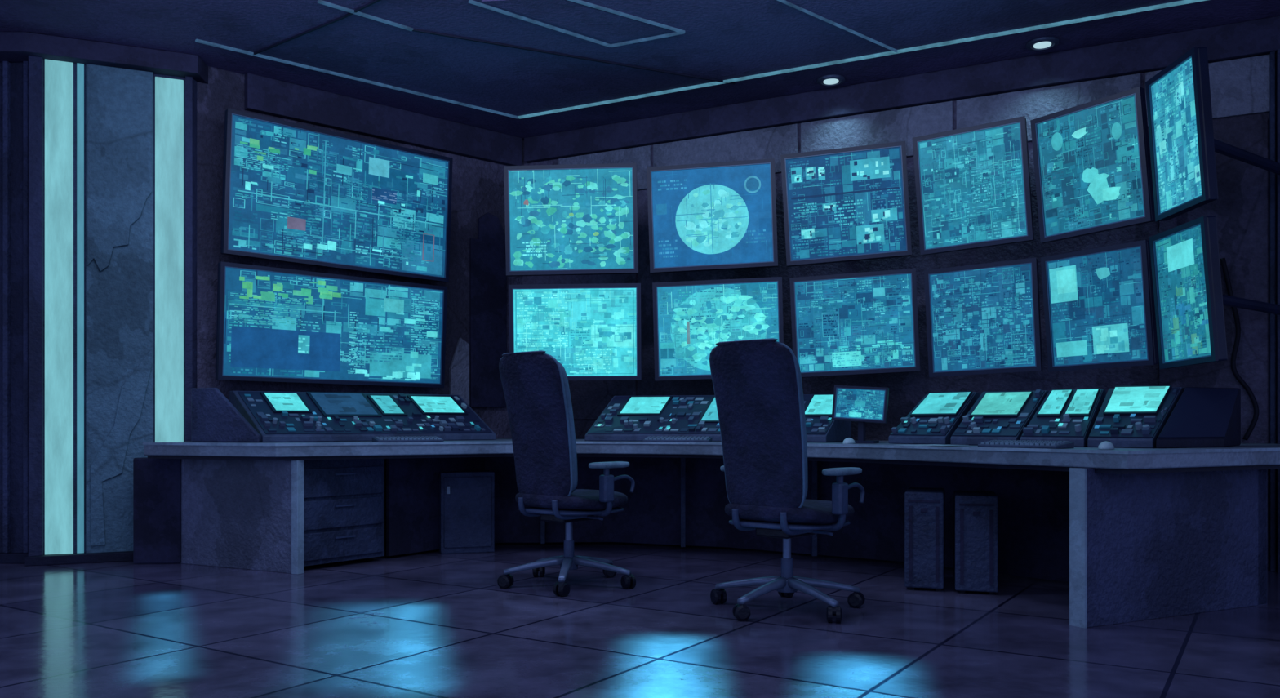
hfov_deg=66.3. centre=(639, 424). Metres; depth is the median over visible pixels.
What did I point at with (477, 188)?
wall
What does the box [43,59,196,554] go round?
wall
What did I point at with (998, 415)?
control console
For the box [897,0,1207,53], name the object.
strip
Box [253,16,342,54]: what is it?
strip
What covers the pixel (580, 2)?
strip
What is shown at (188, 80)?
post
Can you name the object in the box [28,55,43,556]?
post
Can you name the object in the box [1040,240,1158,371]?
computer monitor
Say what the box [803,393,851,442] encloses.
control console
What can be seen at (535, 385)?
office chair
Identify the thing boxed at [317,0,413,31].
strip
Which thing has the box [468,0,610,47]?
strip
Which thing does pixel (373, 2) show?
strip
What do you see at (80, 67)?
light strip
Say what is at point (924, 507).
computer tower
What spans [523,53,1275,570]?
wall
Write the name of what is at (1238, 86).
panel band
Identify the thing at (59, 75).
light strip
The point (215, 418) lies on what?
panel
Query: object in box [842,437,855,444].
computer mouse
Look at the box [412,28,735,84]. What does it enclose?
strip
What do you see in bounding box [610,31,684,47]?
strip
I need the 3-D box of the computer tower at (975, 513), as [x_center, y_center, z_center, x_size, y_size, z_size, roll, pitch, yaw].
[1.758,0.610,5.138,0.207,0.500,0.406,0,0,17]
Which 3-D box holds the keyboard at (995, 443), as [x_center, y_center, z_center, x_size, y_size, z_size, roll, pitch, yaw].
[1.813,0.092,4.620,0.140,0.033,0.420,0,0,-34]
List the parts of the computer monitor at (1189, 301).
wall arm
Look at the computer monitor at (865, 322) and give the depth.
6.43 m
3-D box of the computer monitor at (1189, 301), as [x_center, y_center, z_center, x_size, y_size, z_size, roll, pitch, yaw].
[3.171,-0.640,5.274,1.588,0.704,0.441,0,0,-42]
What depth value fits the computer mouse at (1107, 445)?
4.27 m
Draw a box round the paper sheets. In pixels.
[900,444,968,445]
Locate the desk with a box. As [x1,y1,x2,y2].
[133,437,1279,628]
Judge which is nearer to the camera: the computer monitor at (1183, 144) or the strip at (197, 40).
the computer monitor at (1183, 144)
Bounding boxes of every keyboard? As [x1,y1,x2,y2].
[372,435,444,442]
[642,435,712,441]
[977,440,1074,448]
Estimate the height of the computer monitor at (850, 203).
0.782 m
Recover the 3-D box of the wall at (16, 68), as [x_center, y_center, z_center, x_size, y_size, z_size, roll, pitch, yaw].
[-6.375,-0.760,6.170,5.250,3.240,0.100,0,0,0]
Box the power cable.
[1220,257,1258,440]
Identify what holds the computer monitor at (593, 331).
attached to the wall at (906, 389)
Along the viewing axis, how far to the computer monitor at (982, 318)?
5.96 m
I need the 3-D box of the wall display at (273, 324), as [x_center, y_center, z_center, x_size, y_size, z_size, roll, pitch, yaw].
[-2.159,-0.666,6.943,1.652,0.777,0.246,0,0,-41]
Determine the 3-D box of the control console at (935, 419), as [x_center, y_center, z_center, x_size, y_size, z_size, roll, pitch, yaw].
[1.726,-0.044,5.676,0.378,0.304,0.710,0,0,40]
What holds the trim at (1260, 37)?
attached to the wall at (906, 389)
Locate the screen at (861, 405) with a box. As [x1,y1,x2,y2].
[831,385,888,443]
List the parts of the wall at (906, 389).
panel, panel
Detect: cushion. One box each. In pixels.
[557,361,577,493]
[795,355,808,499]
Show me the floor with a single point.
(431, 624)
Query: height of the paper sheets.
0.003 m
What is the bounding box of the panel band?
[558,53,1270,190]
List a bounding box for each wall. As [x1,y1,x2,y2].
[0,62,23,552]
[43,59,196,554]
[196,66,523,538]
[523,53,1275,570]
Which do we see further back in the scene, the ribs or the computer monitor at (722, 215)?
the computer monitor at (722, 215)
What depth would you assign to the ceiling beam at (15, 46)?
6.10 m
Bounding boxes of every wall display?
[215,261,447,387]
[220,108,453,282]
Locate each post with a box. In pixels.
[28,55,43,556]
[185,75,192,441]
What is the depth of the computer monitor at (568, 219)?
6.79 m
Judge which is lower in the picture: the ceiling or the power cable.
the power cable
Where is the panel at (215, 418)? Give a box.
[191,387,261,442]
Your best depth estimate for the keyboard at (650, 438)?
6.14 m
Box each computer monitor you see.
[503,162,638,276]
[508,283,641,380]
[646,158,777,273]
[652,276,783,381]
[780,141,911,266]
[789,268,919,377]
[912,115,1034,255]
[924,257,1042,377]
[1030,86,1155,243]
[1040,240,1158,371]
[1145,46,1279,221]
[1149,215,1279,368]
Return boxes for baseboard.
[0,552,28,563]
[24,551,133,566]
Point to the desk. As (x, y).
(1135, 534)
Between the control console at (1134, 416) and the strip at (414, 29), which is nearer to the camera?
the control console at (1134, 416)
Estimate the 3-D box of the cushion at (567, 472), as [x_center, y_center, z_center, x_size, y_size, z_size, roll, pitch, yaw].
[-0.527,0.015,5.087,0.428,0.720,0.216,0,0,42]
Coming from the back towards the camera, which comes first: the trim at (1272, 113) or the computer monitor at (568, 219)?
the computer monitor at (568, 219)
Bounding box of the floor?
[0,538,1279,697]
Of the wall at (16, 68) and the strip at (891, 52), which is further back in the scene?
the strip at (891, 52)
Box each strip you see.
[44,58,73,554]
[76,62,84,553]
[155,76,183,442]
[195,38,519,118]
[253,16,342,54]
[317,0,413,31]
[342,0,380,18]
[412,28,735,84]
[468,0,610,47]
[517,50,897,119]
[568,0,684,33]
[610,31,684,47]
[777,0,897,53]
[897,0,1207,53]
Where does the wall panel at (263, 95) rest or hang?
attached to the wall at (477, 188)
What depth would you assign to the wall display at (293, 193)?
6.81 m
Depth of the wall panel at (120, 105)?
6.18 m
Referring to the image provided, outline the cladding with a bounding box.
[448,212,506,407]
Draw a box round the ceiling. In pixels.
[0,0,1279,140]
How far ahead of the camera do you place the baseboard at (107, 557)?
6.06 m
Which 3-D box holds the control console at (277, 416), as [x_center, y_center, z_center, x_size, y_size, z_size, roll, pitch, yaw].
[-1.855,-0.056,6.674,1.646,0.330,0.593,0,0,-36]
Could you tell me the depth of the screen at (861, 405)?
5.68 m
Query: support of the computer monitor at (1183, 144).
attached to the wall at (906, 389)
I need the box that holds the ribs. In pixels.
[2,61,28,553]
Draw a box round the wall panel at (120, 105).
[87,69,152,546]
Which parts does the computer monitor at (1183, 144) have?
wall arm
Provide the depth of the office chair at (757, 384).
4.34 m
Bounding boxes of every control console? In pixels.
[229,391,496,442]
[584,395,721,441]
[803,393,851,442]
[888,391,979,444]
[950,389,1048,444]
[1019,387,1105,446]
[1087,384,1185,448]
[1155,386,1240,448]
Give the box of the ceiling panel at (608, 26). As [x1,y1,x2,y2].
[481,0,671,41]
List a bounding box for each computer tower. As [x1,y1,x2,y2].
[904,487,944,591]
[953,490,998,594]
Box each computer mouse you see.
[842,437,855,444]
[1097,440,1114,449]
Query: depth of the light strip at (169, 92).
6.33 m
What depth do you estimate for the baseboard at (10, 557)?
6.05 m
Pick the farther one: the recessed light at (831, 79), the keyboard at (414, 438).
the recessed light at (831, 79)
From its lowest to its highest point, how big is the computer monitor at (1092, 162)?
0.746 m
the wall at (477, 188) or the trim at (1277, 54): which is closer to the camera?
the trim at (1277, 54)
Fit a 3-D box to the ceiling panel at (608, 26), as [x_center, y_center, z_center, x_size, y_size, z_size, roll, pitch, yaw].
[-0.350,-2.376,5.758,1.075,0.007,0.637,0,0,0]
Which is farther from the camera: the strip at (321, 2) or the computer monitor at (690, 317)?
the computer monitor at (690, 317)
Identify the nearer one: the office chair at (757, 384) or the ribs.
the office chair at (757, 384)
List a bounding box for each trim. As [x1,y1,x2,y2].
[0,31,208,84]
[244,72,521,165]
[524,15,1279,163]
[1269,51,1275,571]
[1275,48,1279,573]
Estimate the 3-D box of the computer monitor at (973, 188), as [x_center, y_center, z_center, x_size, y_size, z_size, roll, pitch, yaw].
[2.151,-1.444,6.205,0.697,0.764,0.616,0,0,29]
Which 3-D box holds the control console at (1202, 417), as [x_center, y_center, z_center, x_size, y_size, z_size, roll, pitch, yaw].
[2.775,-0.041,4.823,0.198,0.298,1.032,0,0,40]
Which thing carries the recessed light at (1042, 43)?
in the ceiling
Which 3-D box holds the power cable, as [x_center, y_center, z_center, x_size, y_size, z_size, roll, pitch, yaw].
[3.548,-0.449,5.798,0.196,1.087,0.025,0,0,27]
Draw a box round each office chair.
[497,350,635,596]
[709,337,865,622]
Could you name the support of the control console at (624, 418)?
on the desk
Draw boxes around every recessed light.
[817,74,844,85]
[1026,36,1058,50]
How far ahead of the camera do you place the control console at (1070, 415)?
5.01 m
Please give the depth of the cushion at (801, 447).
4.26 m
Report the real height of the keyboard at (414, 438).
0.033 m
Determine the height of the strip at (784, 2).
0.012 m

